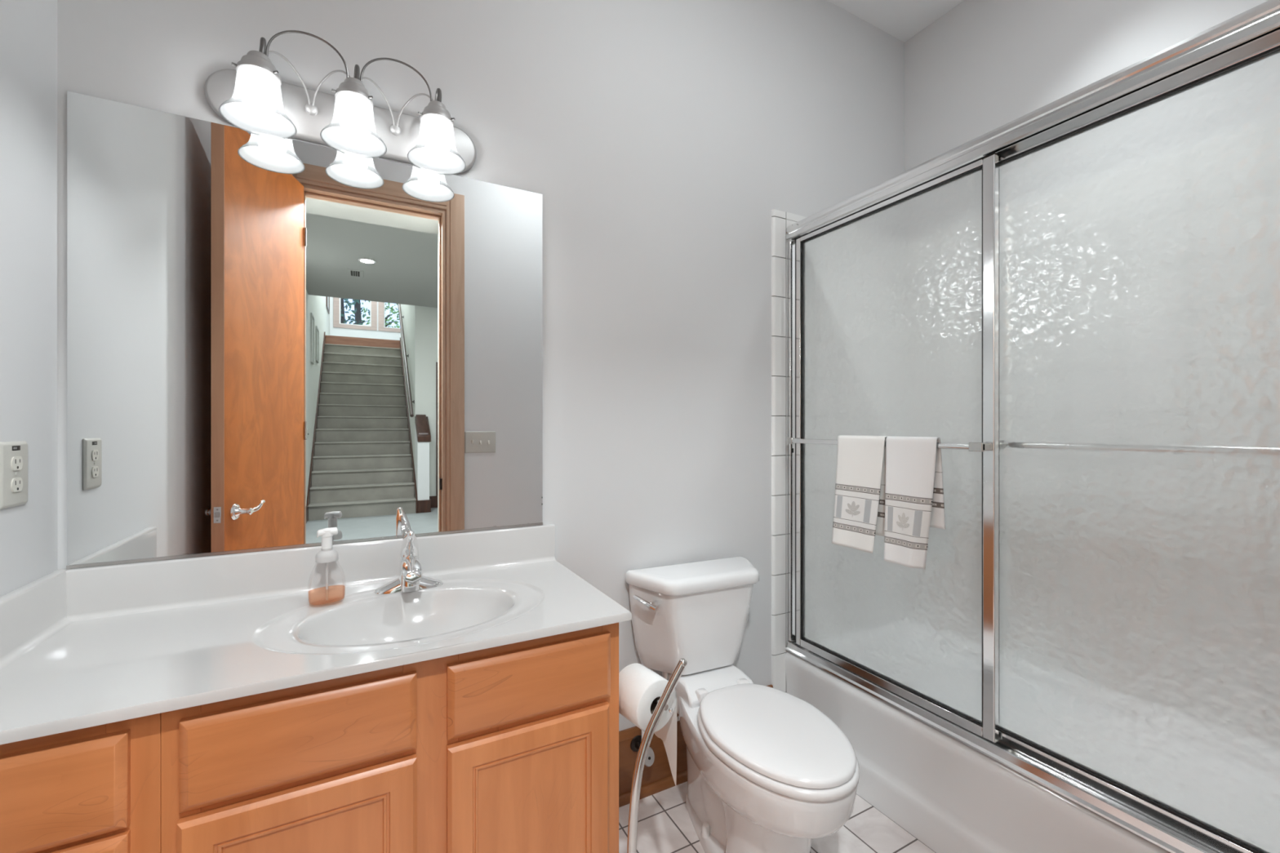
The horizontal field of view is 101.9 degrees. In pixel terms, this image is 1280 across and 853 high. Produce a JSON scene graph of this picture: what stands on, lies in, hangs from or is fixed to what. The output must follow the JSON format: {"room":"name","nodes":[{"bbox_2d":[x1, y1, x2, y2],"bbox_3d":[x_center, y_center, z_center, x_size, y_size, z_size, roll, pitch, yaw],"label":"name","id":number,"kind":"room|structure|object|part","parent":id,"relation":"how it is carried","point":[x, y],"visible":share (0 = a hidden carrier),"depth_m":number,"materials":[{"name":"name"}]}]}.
{"room":"bathroom","nodes":[
{"label":"bathroom","id":0,"kind":"room"},
{"bbox_2d":[0,0,57,596],"bbox_3d":[-0.881,-0.234,0.331,0.120,3.067,1.644,0,0,-28],"label":"wall","id":1,"kind":"structure","parent":0,"point":[28,28],"depth_m":0.99,"materials":[{"name":"paint"}]},
{"bbox_2d":[0,440,27,509],"bbox_3d":[-1.136,0.086,0.942,0.008,0.118,0.086,0,0,-28],"label":"outlet plate","id":2,"kind":"object","parent":1,"relation":"attached to","point":[13,455],"visible":1,"depth_m":0.94,"materials":[{"name":"grey plastic"}]},
{"bbox_2d":[10,477,22,492],"bbox_3d":[-1.133,0.106,0.944,0.002,0.025,0.033,0,0,-28],"label":"receptacle","id":3,"kind":"object","parent":2,"relation":"attached to","point":[16,483],"depth_m":0.94,"materials":[{"name":"beige plastic"}]},
{"bbox_2d":[10,456,22,470],"bbox_3d":[-1.133,0.067,0.944,0.002,0.025,0.033,0,0,-28],"label":"receptacle","id":4,"kind":"object","parent":2,"relation":"attached to","point":[16,462],"depth_m":0.94,"materials":[{"name":"beige plastic"}]},
{"bbox_2d":[57,0,904,731],"bbox_3d":[-0.026,-0.234,1.784,3.001,3.067,0.130,0,0,-28],"label":"wall","id":5,"kind":"structure","parent":0,"point":[660,140],"depth_m":1.72,"materials":[{"name":"paint"}]},
{"bbox_2d":[66,90,542,569],"bbox_3d":[-0.748,-0.203,1.330,1.027,1.002,0.008,0,0,-28],"label":"wall mirror","id":6,"kind":"object","parent":5,"relation":"attached to","point":[273,344],"visible":0.9,"depth_m":1.27,"materials":[{"name":"mirror"}]},
{"bbox_2d":[66,524,555,622],"bbox_3d":[-0.726,0.359,1.328,1.057,0.121,0.032,0,0,-28],"label":"backsplash","id":7,"kind":"structure","parent":5,"relation":"attached to","point":[121,589],"depth_m":1.24,"materials":[{"name":"stone"}]},
{"bbox_2d":[204,30,476,174],"bbox_3d":[-0.696,-0.799,1.264,0.604,0.232,0.173,0,0,-28],"label":"vanity light","id":8,"kind":"object","parent":5,"relation":"attached to","point":[252,97],"visible":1,"depth_m":1.26,"materials":[{"name":"white glass"}]},
{"bbox_3d":[-0.853,-0.738,1.162,0.141,0.110,0.141,0,0,-28],"label":"lamp shade","id":9,"kind":"part","parent":8,"relation":"part of","materials":[{"name":"white glass"}]},
{"bbox_3d":[-0.853,-0.735,1.162,0.059,0.081,0.059,0,0,-28],"label":"bulb","id":10,"kind":"part","parent":8,"relation":"part of","materials":[{"name":"white glass"}]},
{"bbox_3d":[-0.869,-0.840,1.200,0.013,0.086,0.092,0,0,-31],"label":"arm","id":11,"kind":"part","parent":8,"relation":"part of","materials":[{"name":"silver metal"}]},
{"bbox_3d":[-0.688,-0.738,1.250,0.141,0.110,0.141,0,0,-28],"label":"lamp shade","id":12,"kind":"part","parent":8,"relation":"part of","materials":[{"name":"white glass"}]},
{"bbox_3d":[-0.688,-0.735,1.250,0.059,0.081,0.059,0,0,-28],"label":"bulb","id":13,"kind":"part","parent":8,"relation":"part of","materials":[{"name":"white glass"}]},
{"bbox_3d":[-0.704,-0.840,1.288,0.013,0.086,0.092,0,0,-31],"label":"arm","id":14,"kind":"part","parent":8,"relation":"part of","materials":[{"name":"silver metal"}]},
{"bbox_3d":[-0.523,-0.738,1.339,0.141,0.110,0.141,0,0,-28],"label":"lamp shade","id":15,"kind":"part","parent":8,"relation":"part of","materials":[{"name":"white glass"}]},
{"bbox_3d":[-0.523,-0.735,1.339,0.059,0.081,0.059,0,0,-28],"label":"bulb","id":16,"kind":"part","parent":8,"relation":"part of","materials":[{"name":"white glass"}]},
{"bbox_3d":[-0.540,-0.840,1.376,0.013,0.086,0.092,0,0,-31],"label":"arm","id":17,"kind":"part","parent":8,"relation":"part of","materials":[{"name":"silver metal"}]},
{"bbox_2d":[630,730,644,751],"bbox_3d":[-0.026,0.986,1.658,0.049,0.059,0.078,0,0,-28],"label":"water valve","id":18,"kind":"object","parent":5,"relation":"attached to","point":[635,743],"depth_m":1.70,"materials":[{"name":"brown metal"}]},
{"bbox_2d":[644,746,654,766],"bbox_3d":[0.013,1.046,1.678,0.033,0.060,0.078,0,0,-28],"label":"water valve","id":19,"kind":"object","parent":5,"relation":"attached to","point":[650,758],"depth_m":1.65,"materials":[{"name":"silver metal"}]},
{"bbox_3d":[0.028,1.054,1.655,0.042,0.055,0.021,0,0,-28],"label":"valve handle","id":20,"kind":"part","parent":19,"relation":"part of","materials":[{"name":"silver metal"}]},
{"bbox_2d":[618,769,687,807],"bbox_3d":[0.128,1.207,1.775,0.889,0.026,0.017,0,0,-28],"label":"trim","id":21,"kind":"structure","parent":5,"relation":"attached to","point":[660,785],"depth_m":1.73,"materials":[{"name":"brown wood"}]},
{"bbox_2d":[664,672,667,679],"bbox_3d":[0.066,0.805,1.707,0.009,0.023,0.078,0,0,-28],"label":"water valve","id":22,"kind":"object","parent":5,"relation":"attached to","point":[665,673],"depth_m":1.68,"materials":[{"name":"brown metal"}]},
{"bbox_2d":[618,684,773,795],"bbox_3d":[0.120,1.109,1.790,0.889,0.222,0.017,0,0,-28],"label":"baseboard","id":23,"kind":"structure","parent":5,"relation":"attached to","point":[660,770],"depth_m":1.73,"materials":[{"name":"brown wood"}]},
{"bbox_2d":[771,208,786,692],"bbox_3d":[0.540,0.190,2.019,0.064,2.058,0.011,0,0,-28],"label":"trim","id":24,"kind":"structure","parent":5,"relation":"attached to","point":[778,219],"depth_m":2.01,"materials":[{"name":"white tile"}]},
{"bbox_2d":[787,152,998,742],"bbox_3d":[0.757,0.056,1.681,0.067,1.563,0.716,0,0,-28],"label":"shower door","id":25,"kind":"structure","parent":5,"relation":"attached to","point":[896,296],"depth_m":1.59,"materials":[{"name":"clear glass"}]},
{"bbox_2d":[831,435,887,553],"bbox_3d":[0.717,0.214,1.688,0.044,0.368,0.202,0,0,-28],"label":"hand towel","id":26,"kind":"object","parent":25,"relation":"hanging from","point":[859,511],"visible":0.95,"depth_m":1.68,"materials":[{"name":"white fabric"}]},
{"bbox_3d":[0.776,-0.714,1.694,0.022,0.016,0.658,0,0,-28],"label":"rail","id":27,"kind":"part","parent":25,"relation":"part of","materials":[{"name":"metal"}]},
{"bbox_3d":[0.776,0.825,1.694,0.022,0.027,0.658,0,0,-28],"label":"rail","id":28,"kind":"part","parent":25,"relation":"part of","materials":[{"name":"metal"}]},
{"bbox_2d":[884,435,945,568],"bbox_3d":[0.797,0.219,1.525,0.057,0.378,0.169,0,0,-28],"label":"hand towel","id":29,"kind":"object","parent":25,"relation":"hanging from","point":[914,504],"visible":1,"depth_m":1.51,"materials":[{"name":"white fabric"}]},
{"bbox_2d":[785,0,1279,852],"bbox_3d":[0.954,0.042,1.383,0.072,1.659,1.501,0,0,-28],"label":"shower door frame","id":30,"kind":"object","parent":5,"relation":"attached to","point":[1262,20],"visible":0.66,"depth_m":1.30,"materials":[{"name":"metal"}]},
{"bbox_2d":[995,29,1279,852],"bbox_3d":[1.149,0.053,1.098,0.060,1.583,0.772,0,0,-28],"label":"shower door","id":31,"kind":"structure","parent":5,"relation":"attached to","point":[1139,231],"depth_m":1.13,"materials":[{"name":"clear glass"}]},
{"bbox_3d":[1.132,0.830,1.089,0.022,0.030,0.716,0,0,-28],"label":"rail","id":32,"kind":"part","parent":31,"relation":"part of","materials":[{"name":"metal"}]},
{"bbox_3d":[1.132,-0.723,1.089,0.022,0.030,0.716,0,0,-28],"label":"rail","id":33,"kind":"part","parent":31,"relation":"part of","materials":[{"name":"metal"}]},
{"bbox_2d":[618,781,935,852],"bbox_3d":[0.384,1.260,1.020,2.801,0.080,1.664,0,0,-28],"label":"floor","id":34,"kind":"structure","parent":0,"point":[664,824],"depth_m":1.56,"materials":[{"name":"tile"}]},
{"bbox_2d":[0,622,618,852],"bbox_3d":[-0.626,0.821,1.109,1.063,0.799,0.511,0,0,-28],"label":"vanity cabinet","id":35,"kind":"object","parent":34,"relation":"on","point":[513,748],"visible":0.78,"depth_m":0.90,"materials":[{"name":"brown wood"}]},
{"bbox_3d":[-0.869,0.443,0.722,0.190,0.044,0.020,0,0,-28],"label":"rail","id":36,"kind":"part","parent":35,"relation":"part of","materials":[{"name":"brown wood"}]},
{"bbox_3d":[-0.854,0.518,0.707,0.232,0.139,0.019,0,0,-28],"label":"drawer","id":37,"kind":"part","parent":35,"relation":"part of","materials":[{"name":"brown wood"}]},
{"bbox_3d":[-0.869,0.592,0.722,0.190,0.033,0.020,0,0,-28],"label":"rail","id":38,"kind":"part","parent":35,"relation":"part of","materials":[{"name":"brown wood"}]},
{"bbox_3d":[-0.854,0.664,0.707,0.232,0.132,0.019,0,0,-28],"label":"drawer","id":39,"kind":"part","parent":35,"relation":"part of","materials":[{"name":"brown wood"}]},
{"bbox_3d":[-0.555,0.861,0.868,0.335,0.518,0.019,0,0,-28],"label":"cabinet door","id":40,"kind":"part","parent":35,"relation":"part of","materials":[{"name":"brown wood"}]},
{"bbox_3d":[-0.563,0.592,0.886,0.288,0.033,0.020,0,0,-28],"label":"rail","id":41,"kind":"part","parent":35,"relation":"part of","materials":[{"name":"brown wood"}]},
{"bbox_3d":[-0.563,0.443,0.886,0.288,0.044,0.020,0,0,-28],"label":"rail","id":42,"kind":"part","parent":35,"relation":"part of","materials":[{"name":"brown wood"}]},
{"bbox_3d":[-0.555,0.861,0.868,0.225,0.408,0.005,0,0,-28],"label":"door panel","id":43,"kind":"part","parent":35,"relation":"part of","materials":[{"name":"brown wood"}]},
{"bbox_2d":[0,524,631,744],"bbox_3d":[-0.617,0.419,1.105,1.076,0.239,0.526,0,0,-28],"label":"countertop","id":44,"kind":"structure","parent":35,"relation":"on","point":[80,648],"depth_m":1.08,"materials":[{"name":"stone"}]},
{"bbox_2d":[315,527,338,599],"bbox_3d":[-0.720,0.319,1.194,0.075,0.171,0.051,0,0,-40],"label":"soap pump","id":45,"kind":"object","parent":44,"relation":"on","point":[327,554],"visible":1,"depth_m":1.18,"materials":[{"name":"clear plastic"}]},
{"bbox_2d":[373,530,443,594],"bbox_3d":[-0.561,0.326,1.272,0.164,0.165,0.145,0,0,-28],"label":"faucet","id":46,"kind":"object","parent":44,"relation":"on","point":[411,579],"visible":1,"depth_m":1.28,"materials":[{"name":"silver metal"}]},
{"bbox_3d":[-0.583,0.389,1.312,0.164,0.040,0.054,0,0,-28],"label":"plate","id":47,"kind":"part","parent":46,"relation":"part of","materials":[{"name":"silver metal"}]},
{"bbox_3d":[-0.561,0.289,1.271,0.044,0.090,0.142,0,0,-28],"label":"handle","id":48,"kind":"part","parent":46,"relation":"part of","materials":[{"name":"silver metal"}]},
{"bbox_3d":[-0.554,0.346,1.259,0.047,0.039,0.098,0,0,-28],"label":"spout","id":49,"kind":"part","parent":46,"relation":"part of","materials":[{"name":"silver metal"}]},
{"bbox_3d":[-0.214,0.861,1.050,0.332,0.518,0.019,0,0,-28],"label":"cabinet door","id":50,"kind":"part","parent":35,"relation":"part of","materials":[{"name":"brown wood"}]},
{"bbox_3d":[-0.213,0.518,1.051,0.336,0.139,0.019,0,0,-28],"label":"drawer","id":51,"kind":"part","parent":35,"relation":"part of","materials":[{"name":"brown wood"}]},
{"bbox_3d":[-0.219,0.592,1.070,0.300,0.033,0.020,0,0,-28],"label":"rail","id":52,"kind":"part","parent":35,"relation":"part of","materials":[{"name":"brown wood"}]},
{"bbox_3d":[-0.219,0.443,1.070,0.300,0.044,0.020,0,0,-28],"label":"rail","id":53,"kind":"part","parent":35,"relation":"part of","materials":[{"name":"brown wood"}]},
{"bbox_3d":[-0.214,0.861,1.050,0.222,0.408,0.005,0,0,-28],"label":"door panel","id":54,"kind":"part","parent":35,"relation":"part of","materials":[{"name":"brown wood"}]},
{"bbox_2d":[626,657,687,852],"bbox_3d":[0.051,0.866,1.118,0.264,0.708,0.174,0,0,25],"label":"stand","id":55,"kind":"object","parent":34,"relation":"on","point":[661,704],"visible":0.98,"depth_m":1.09,"materials":[{"name":"metal"}]},
{"bbox_2d":[618,663,676,786],"bbox_3d":[0.013,0.697,1.200,0.129,0.262,0.103,0,0,-37],"label":"toilet roll","id":56,"kind":"object","parent":55,"relation":"hanging from","point":[639,686],"visible":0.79,"depth_m":1.17,"materials":[{"name":"paper"}]},
{"bbox_3d":[0.012,0.610,1.190,0.013,0.019,0.148,0,0,-37],"label":"roll arm","id":57,"kind":"part","parent":55,"relation":"part of","materials":[{"name":"metal"}]},
{"bbox_2d":[625,555,859,852],"bbox_3d":[0.302,0.843,1.473,0.473,0.754,0.700,0,0,-25],"label":"toilet","id":58,"kind":"object","parent":34,"relation":"on","point":[768,771],"visible":0.98,"depth_m":1.44,"materials":[{"name":"white ceramic"}]},
{"bbox_3d":[0.015,0.542,1.592,0.085,0.035,0.028,0,0,32],"label":"lever arm","id":59,"kind":"part","parent":58,"relation":"part of","materials":[{"name":"silver metal"}]},
{"bbox_3d":[0.040,0.548,1.593,0.022,0.022,0.027,0,0,37],"label":"flush lever","id":60,"kind":"part","parent":58,"relation":"part of","materials":[{"name":"silver metal"}]},
{"bbox_3d":[0.199,0.645,1.710,0.440,0.275,0.180,0,0,-25],"label":"tank","id":61,"kind":"part","parent":58,"relation":"part of","materials":[{"name":"white ceramic"}]},
{"bbox_3d":[0.201,0.488,1.704,0.464,0.043,0.197,0,0,-25],"label":"tank lid","id":62,"kind":"part","parent":58,"relation":"part of","materials":[{"name":"white ceramic"}]},
{"bbox_3d":[0.355,0.797,1.370,0.341,0.021,0.455,0,0,-25],"label":"seat lid","id":63,"kind":"part","parent":58,"relation":"part of","materials":[{"name":"white plastic"}]},
{"bbox_3d":[0.355,0.821,1.369,0.355,0.022,0.467,0,0,-25],"label":"seat","id":64,"kind":"part","parent":58,"relation":"part of","materials":[{"name":"white plastic"}]},
{"bbox_2d":[785,651,1170,852],"bbox_3d":[1.240,1.046,1.536,0.740,0.348,1.501,0,0,-28],"label":"bathtub","id":65,"kind":"object","parent":34,"relation":"on","point":[952,797],"visible":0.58,"depth_m":1.47,"materials":[{"name":"white ceramic"}]},
{"bbox_2d":[826,0,964,42],"bbox_3d":[0.360,-1.817,1.064,3.001,0.100,1.764,0,0,-28],"label":"ceiling","id":66,"kind":"structure","parent":0,"point":[902,20],"depth_m":2.21,"materials":[{"name":"paint"}]},
{"bbox_2d":[904,0,1268,171],"bbox_3d":[1.658,-0.234,1.691,0.120,3.067,1.644,0,0,-28],"label":"wall","id":67,"kind":"structure","parent":0,"point":[982,66],"depth_m":1.98,"materials":[{"name":"paint"}]}
]}

